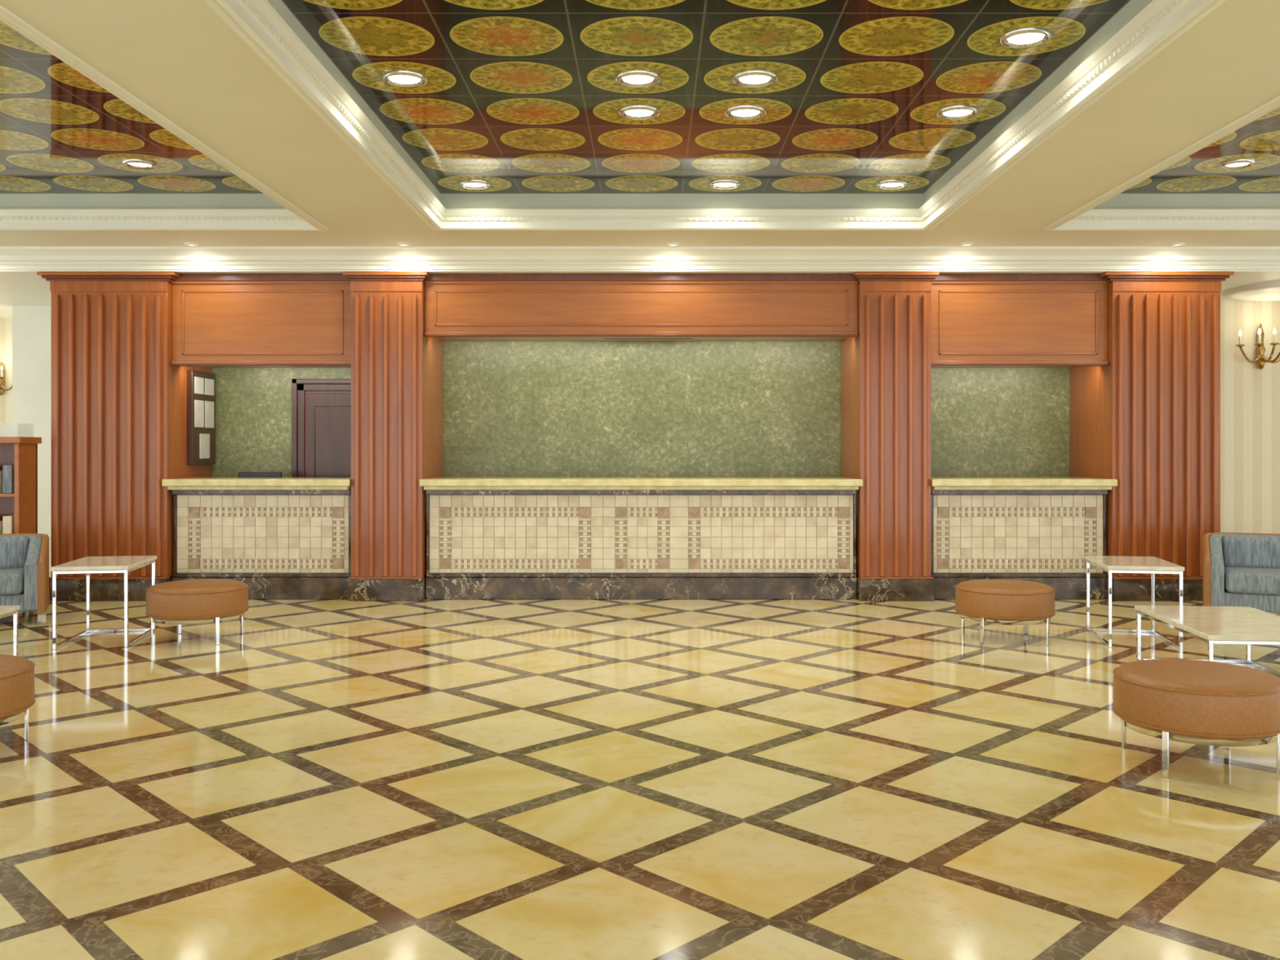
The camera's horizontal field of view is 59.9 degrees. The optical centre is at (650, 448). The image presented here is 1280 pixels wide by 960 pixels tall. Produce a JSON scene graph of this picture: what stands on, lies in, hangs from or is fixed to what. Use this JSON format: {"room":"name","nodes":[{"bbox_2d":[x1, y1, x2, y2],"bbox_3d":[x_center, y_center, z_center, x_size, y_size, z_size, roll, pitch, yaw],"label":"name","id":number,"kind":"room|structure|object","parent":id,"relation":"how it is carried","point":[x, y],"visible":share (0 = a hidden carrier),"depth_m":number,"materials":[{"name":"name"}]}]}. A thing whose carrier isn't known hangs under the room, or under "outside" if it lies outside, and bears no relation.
{"room":"hotel lobby","nodes":[
{"label":"hotel lobby","id":0,"kind":"room"},
{"bbox_2d":[0,318,12,436],"bbox_3d":[-8.500,-0.106,13.675,3.000,2.972,0.150,0,0,0],"label":"wall","id":1,"kind":"structure","parent":0,"point":[6,324],"depth_m":13.60,"materials":[{"name":"paint"}]},
{"bbox_2d":[0,361,12,395],"bbox_3d":[-7.942,-0.853,13.455,0.493,0.418,0.289,0,0,18],"label":"candle sconce","id":2,"kind":"object","parent":1,"relation":"attached to","point":[2,371],"visible":0.71,"depth_m":13.52,"materials":[{"name":"gold metal"}]},
{"bbox_2d":[12,305,51,572],"bbox_3d":[-6.265,-0.106,12.465,1.770,2.972,0.170,0,0,0],"label":"wall","id":3,"kind":"structure","parent":0,"point":[31,324],"depth_m":12.40,"materials":[{"name":"white paint"}]},
{"bbox_2d":[170,274,351,368],"bbox_3d":[-3.553,-1.173,10.607,1.657,0.835,0.975,0,0,0],"label":"header panel","id":4,"kind":"object","parent":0,"point":[220,321],"visible":0.88,"depth_m":10.17,"materials":[{"name":"brown wood"}]},
{"bbox_2d":[0,572,1279,959],"bbox_3d":[0.000,1.430,5.100,20.000,0.100,18.200,0,0,0],"label":"floor","id":5,"kind":"structure","parent":0,"point":[325,779],"depth_m":4.41,"materials":[{"name":"tile"}]},
{"bbox_2d":[0,605,20,656],"bbox_3d":[-4.400,1.200,6.600,0.720,0.360,1.160,0,0,-5],"label":"coffee table","id":6,"kind":"object","parent":5,"relation":"on","point":[5,611],"visible":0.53,"depth_m":7.17,"materials":[{"name":"metal"}]},
{"bbox_2d":[0,653,35,741],"bbox_3d":[-3.165,1.176,5.000,0.690,0.408,0.690,0,0,-3],"label":"stool","id":7,"kind":"object","parent":5,"relation":"on","point":[16,673],"visible":1,"depth_m":4.98,"materials":[{"name":"brown leather"}]},
{"bbox_2d":[0,436,41,533],"bbox_3d":[-5.950,0.580,9.895,0.860,1.600,0.350,0,0,0],"label":"bookcase","id":8,"kind":"object","parent":5,"relation":"on","point":[18,455],"visible":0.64,"depth_m":9.85,"materials":[{"name":"brown wood"}]},
{"bbox_2d":[0,533,48,622],"bbox_3d":[-5.600,1.048,8.750,1.500,0.665,0.820,0,0,-25],"label":"armchair","id":9,"kind":"object","parent":5,"relation":"on","point":[24,557],"visible":1,"depth_m":8.74,"materials":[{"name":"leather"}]},
{"bbox_2d":[50,555,156,649],"bbox_3d":[-3.920,1.097,8.000,0.500,0.567,0.750,0,0,-10],"label":"side table","id":10,"kind":"object","parent":5,"relation":"on","point":[88,566],"visible":0.91,"depth_m":7.76,"materials":[{"name":"stone"}]},
{"bbox_2d":[36,271,211,600],"bbox_3d":[-4.912,-0.104,10.545,1.235,2.968,1.090,0,0,0],"label":"wood column","id":11,"kind":"structure","parent":5,"relation":"on","point":[119,403],"depth_m":10.07,"materials":[{"name":"brown wood"}]},
{"bbox_2d":[186,369,215,465],"bbox_3d":[-4.356,-0.290,10.780,0.056,0.900,0.560,0,0,0],"label":"picture frame","id":12,"kind":"object","parent":11,"relation":"attached to","point":[201,385],"visible":1,"depth_m":10.69,"materials":[{"name":"brown wood"}]},
{"bbox_2d":[145,578,248,644],"bbox_3d":[-3.270,1.176,8.020,0.690,0.408,0.690,0,0,0],"label":"stool","id":13,"kind":"object","parent":5,"relation":"on","point":[202,601],"visible":1,"depth_m":7.77,"materials":[{"name":"brown leather"}]},
{"bbox_2d":[161,477,351,599],"bbox_3d":[-3.553,0.830,10.475,1.689,1.100,0.990,0,0,0],"label":"reception desk","id":14,"kind":"object","parent":5,"relation":"on","point":[283,538],"depth_m":10.17,"materials":[{"name":"tile"}]},
{"bbox_2d":[237,471,282,477],"bbox_3d":[-3.770,0.434,10.740,0.420,0.409,0.160,0,0,0],"label":"computer monitor","id":15,"kind":"object","parent":14,"relation":"on","point":[240,474],"visible":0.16,"depth_m":10.70,"materials":[{"name":"black plastic"}]},
{"bbox_2d":[342,271,443,600],"bbox_3d":[-2.395,-0.104,10.545,0.760,2.968,1.090,0,0,0],"label":"wood column","id":16,"kind":"structure","parent":5,"relation":"on","point":[397,371],"depth_m":10.07,"materials":[{"name":"brown wood"}]},
{"bbox_2d":[419,477,862,599],"bbox_3d":[-0.085,0.830,10.475,3.994,1.100,0.990,0,0,0],"label":"reception desk","id":17,"kind":"object","parent":5,"relation":"on","point":[487,538],"depth_m":10.17,"materials":[{"name":"tile"}]},
{"bbox_2d":[840,271,938,600],"bbox_3d":[2.223,-0.104,10.545,0.755,2.968,1.090,0,0,0],"label":"wood column","id":18,"kind":"structure","parent":5,"relation":"on","point":[886,370],"depth_m":10.07,"materials":[{"name":"brown wood"}]},
{"bbox_2d":[955,579,1055,645],"bbox_3d":[2.550,1.176,8.000,0.690,0.408,0.690,0,0,0],"label":"stool","id":19,"kind":"object","parent":5,"relation":"on","point":[996,602],"visible":1,"depth_m":7.74,"materials":[{"name":"brown leather"}]},
{"bbox_2d":[931,477,1117,599],"bbox_3d":[3.368,0.830,10.475,1.669,1.100,0.990,0,0,0],"label":"reception desk","id":20,"kind":"object","parent":5,"relation":"on","point":[1039,530],"depth_m":10.17,"materials":[{"name":"gold marble"},{"name":"cream mosaic tile"},{"name":"dark marble"}]},
{"bbox_2d":[1084,555,1184,649],"bbox_3d":[3.470,1.097,8.000,0.500,0.567,0.750,0,0,10],"label":"side table","id":21,"kind":"object","parent":5,"relation":"on","point":[1110,564],"visible":0.98,"depth_m":7.81,"materials":[{"name":"stone"}]},
{"bbox_2d":[1070,271,1234,600],"bbox_3d":[4.680,-0.104,10.545,1.160,2.968,1.090,0,0,0],"label":"wood column","id":22,"kind":"structure","parent":5,"relation":"on","point":[1148,420],"depth_m":10.07,"materials":[{"name":"brown wood"}]},
{"bbox_2d":[1112,658,1279,779],"bbox_3d":[2.400,1.176,4.870,0.690,0.408,0.690,0,0,3],"label":"stool","id":23,"kind":"object","parent":5,"relation":"on","point":[1189,701],"visible":1,"depth_m":4.62,"materials":[{"name":"brown leather"}]},
{"bbox_2d":[1134,605,1279,677],"bbox_3d":[3.450,1.200,6.600,0.720,0.360,1.160,0,0,5],"label":"coffee table","id":24,"kind":"object","parent":5,"relation":"on","point":[1247,626],"visible":0.79,"depth_m":6.62,"materials":[{"name":"stone"}]},
{"bbox_2d":[1202,532,1279,613],"bbox_3d":[5.240,1.048,8.850,1.500,0.665,0.820,0,0,25],"label":"armchair","id":25,"kind":"object","parent":5,"relation":"on","point":[1239,569],"visible":0.84,"depth_m":8.80,"materials":[{"name":"fabric"}]},
{"bbox_2d":[0,0,1279,246],"bbox_3d":[0.000,-2.055,3.975,19.000,0.530,12.350,0,0,0],"label":"ceiling","id":26,"kind":"structure","parent":0,"point":[180,59],"depth_m":6.61,"materials":[{"name":"beige paint"}]},
{"bbox_2d":[0,20,262,193],"bbox_3d":[-4.660,-2.085,5.268,3.920,0.050,7.435,0,0,0],"label":"panels","id":27,"kind":"object","parent":26,"relation":"in","point":[61,131],"depth_m":7.46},
{"bbox_2d":[122,159,157,169],"bbox_3d":[-3.695,-2.050,8.030,0.230,0.020,0.230,0,0,0],"label":"recessed light","id":28,"kind":"object","parent":26,"relation":"in","point":[133,163],"visible":1,"depth_m":8.02,"materials":[{"name":"white glass"}]},
{"bbox_2d":[0,4,328,230],"bbox_3d":[-4.660,-1.915,5.268,4.070,0.290,7.585,0,0,0],"label":"trim","id":29,"kind":"structure","parent":26,"relation":"attached to","point":[268,210],"depth_m":8.96,"materials":[{"name":"white paint"}]},
{"bbox_2d":[184,241,199,246],"bbox_3d":[-4.010,-1.780,9.700,0.120,0.020,0.120,0,0,0],"label":"recessed light","id":30,"kind":"object","parent":26,"relation":"in","point":[188,243],"visible":1,"depth_m":9.66,"materials":[{"name":"white glass"}]},
{"bbox_2d":[396,241,410,246],"bbox_3d":[-2.160,-1.780,9.700,0.120,0.020,0.120,0,0,0],"label":"recessed light","id":31,"kind":"object","parent":26,"relation":"in","point":[402,243],"visible":1,"depth_m":9.66,"materials":[{"name":"white glass"}]},
{"bbox_2d":[381,70,427,88],"bbox_3d":[-1.370,-2.050,6.179,0.250,0.020,0.250,0,0,0],"label":"recessed light","id":32,"kind":"object","parent":26,"relation":"in","point":[400,78],"visible":1,"depth_m":6.17,"materials":[{"name":"white glass"}]},
{"bbox_2d":[458,179,490,189],"bbox_3d":[-1.370,-2.050,8.647,0.250,0.020,0.250,0,0,0],"label":"recessed light","id":33,"kind":"object","parent":26,"relation":"in","point":[469,184],"visible":1,"depth_m":8.64,"materials":[{"name":"silver metal"}]},
{"bbox_2d":[615,70,660,88],"bbox_3d":[-0.070,-2.050,6.179,0.250,0.020,0.250,0,0,0],"label":"recessed light","id":34,"kind":"object","parent":26,"relation":"in","point":[634,78],"visible":1,"depth_m":6.17,"materials":[{"name":"white glass"}]},
{"bbox_2d":[618,105,659,119],"bbox_3d":[-0.070,-2.050,6.796,0.250,0.020,0.250,0,0,0],"label":"recessed light","id":35,"kind":"object","parent":26,"relation":"in","point":[633,112],"visible":1,"depth_m":6.79,"materials":[{"name":"white glass"}]},
{"bbox_2d":[0,246,1279,274],"bbox_3d":[0.000,-1.691,10.000,19.000,0.198,0.300,0,0,0],"label":"crown molding","id":36,"kind":"structure","parent":26,"relation":"attached to","point":[13,260],"depth_m":9.93,"materials":[{"name":"white paint"}]},
{"bbox_2d":[666,241,679,246],"bbox_3d":[0.200,-1.780,9.700,0.120,0.020,0.120,0,0,0],"label":"recessed light","id":37,"kind":"object","parent":26,"relation":"in","point":[673,243],"visible":1,"depth_m":9.66,"materials":[{"name":"white paint"}]},
{"bbox_2d":[281,0,1130,193],"bbox_3d":[0.255,-2.085,5.268,3.910,0.050,7.435,0,0,0],"label":"panels","id":38,"kind":"object","parent":26,"relation":"in","point":[517,96],"depth_m":6.27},
{"bbox_2d":[203,0,1226,230],"bbox_3d":[0.255,-1.915,5.268,4.060,0.290,7.585,0,0,0],"label":"trim","id":39,"kind":"structure","parent":26,"relation":"attached to","point":[1140,29],"depth_m":7.20,"materials":[{"name":"white paint"}]},
{"bbox_2d":[709,179,741,189],"bbox_3d":[0.580,-2.050,8.647,0.250,0.020,0.250,0,0,0],"label":"recessed light","id":40,"kind":"object","parent":26,"relation":"in","point":[722,184],"visible":1,"depth_m":8.64,"materials":[{"name":"white glass"}]},
{"bbox_2d":[724,105,765,119],"bbox_3d":[0.580,-2.050,6.796,0.250,0.020,0.250,0,0,0],"label":"recessed light","id":41,"kind":"object","parent":26,"relation":"in","point":[742,112],"visible":1,"depth_m":6.79,"materials":[{"name":"white glass"}]},
{"bbox_2d":[732,70,777,88],"bbox_3d":[0.580,-2.050,6.179,0.250,0.020,0.250,0,0,0],"label":"recessed light","id":42,"kind":"object","parent":26,"relation":"in","point":[753,78],"visible":1,"depth_m":6.17,"materials":[{"name":"silver metal"}]},
{"bbox_2d":[875,179,908,189],"bbox_3d":[1.880,-2.050,8.647,0.250,0.020,0.250,0,0,0],"label":"recessed light","id":43,"kind":"object","parent":26,"relation":"in","point":[892,184],"visible":1,"depth_m":8.64,"materials":[{"name":"silver metal"}]},
{"bbox_2d":[936,105,978,119],"bbox_3d":[1.880,-2.050,6.796,0.250,0.020,0.250,0,0,0],"label":"recessed light","id":44,"kind":"object","parent":26,"relation":"in","point":[958,112],"visible":1,"depth_m":6.79,"materials":[{"name":"white glass"}]},
{"bbox_2d":[959,241,973,246],"bbox_3d":[2.760,-1.780,9.700,0.120,0.020,0.120,0,0,0],"label":"recessed light","id":45,"kind":"object","parent":26,"relation":"in","point":[968,243],"visible":1,"depth_m":9.66,"materials":[{"name":"white paint"}]},
{"bbox_2d":[1000,27,1052,48],"bbox_3d":[1.880,-2.050,5.562,0.250,0.020,0.250,0,0,0],"label":"recessed light","id":46,"kind":"object","parent":26,"relation":"in","point":[1027,37],"visible":1,"depth_m":5.55,"materials":[{"name":"silver metal"}]},
{"bbox_2d":[1042,95,1279,230],"bbox_3d":[5.230,-1.915,5.268,4.070,0.290,7.585,0,0,0],"label":"trim","id":47,"kind":"structure","parent":26,"relation":"attached to","point":[1113,210],"depth_m":8.98,"materials":[{"name":"white paint"}]},
{"bbox_2d":[1169,241,1184,246],"bbox_3d":[4.600,-1.780,9.700,0.120,0.020,0.120,0,0,0],"label":"recessed light","id":48,"kind":"object","parent":26,"relation":"in","point":[1180,243],"visible":1,"depth_m":9.66,"materials":[{"name":"white paint"}]},
{"bbox_2d":[1120,106,1279,193],"bbox_3d":[5.230,-2.085,5.268,3.920,0.050,7.435,0,0,0],"label":"panels","id":49,"kind":"object","parent":26,"relation":"in","point":[1259,140],"depth_m":8.20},
{"bbox_2d":[1219,159,1255,169],"bbox_3d":[4.245,-2.050,8.030,0.230,0.020,0.230,0,0,0],"label":"recessed light","id":50,"kind":"object","parent":26,"relation":"in","point":[1240,163],"visible":1,"depth_m":8.02,"materials":[{"name":"silver metal"}]},
{"bbox_2d":[0,274,1279,318],"bbox_3d":[0.000,-1.656,12.175,19.000,0.128,4.050,0,0,0],"label":"ceiling","id":51,"kind":"structure","parent":0,"point":[15,289],"depth_m":10.96,"materials":[{"name":"white paint"}]},
{"bbox_2d":[1222,281,1279,301],"bbox_3d":[6.420,-1.569,11.100,1.240,0.047,1.240,0,0,0],"label":"light","id":52,"kind":"object","parent":51,"relation":"attached to","point":[1270,291],"visible":1,"depth_m":11.28,"materials":[{"name":"white paint"}]},
{"bbox_2d":[211,341,1070,477],"bbox_3d":[-0.135,-0.106,11.175,10.610,2.972,0.150,0,0,0],"label":"wall","id":53,"kind":"structure","parent":0,"point":[512,409],"depth_m":11.10,"materials":[{"name":"green paint"}]},
{"bbox_2d":[292,378,351,477],"bbox_3d":[-3.151,0.345,11.058,0.832,2.070,0.080,0,0,0],"label":"door","id":54,"kind":"structure","parent":53,"relation":"in","point":[322,407],"depth_m":11.05,"materials":[{"name":"brown wood"}]},
{"bbox_2d":[424,274,858,341],"bbox_3d":[-0.085,-1.305,10.607,3.962,0.570,0.975,0,0,0],"label":"header panel","id":55,"kind":"object","parent":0,"point":[459,307],"visible":0.93,"depth_m":10.17,"materials":[{"name":"brown wood"}]},
{"bbox_2d":[603,337,692,338],"bbox_3d":[-0.025,-1.052,10.525,0.850,0.024,0.150,0,0,0],"label":"soffit vent","id":56,"kind":"object","parent":55,"relation":"attached to","point":[603,338],"visible":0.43,"depth_m":10.53,"materials":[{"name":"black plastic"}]},
{"bbox_2d":[931,274,1109,368],"bbox_3d":[3.368,-1.173,10.607,1.637,0.835,0.975,0,0,0],"label":"header panel","id":57,"kind":"object","parent":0,"point":[979,321],"visible":0.84,"depth_m":10.17,"materials":[{"name":"brown wood"}]},
{"bbox_2d":[1220,298,1279,533],"bbox_3d":[7.550,-0.106,11.875,4.900,2.972,0.150,0,0,0],"label":"wall","id":58,"kind":"structure","parent":0,"point":[1250,395],"depth_m":11.80,"materials":[{"name":"paint"}]},
{"bbox_2d":[1235,323,1279,369],"bbox_3d":[6.446,-1.079,11.632,0.583,0.494,0.342,0,0,18],"label":"candle sconce","id":59,"kind":"object","parent":58,"relation":"attached to","point":[1261,359],"visible":1,"depth_m":11.67,"materials":[{"name":"gold metal"}]}
]}

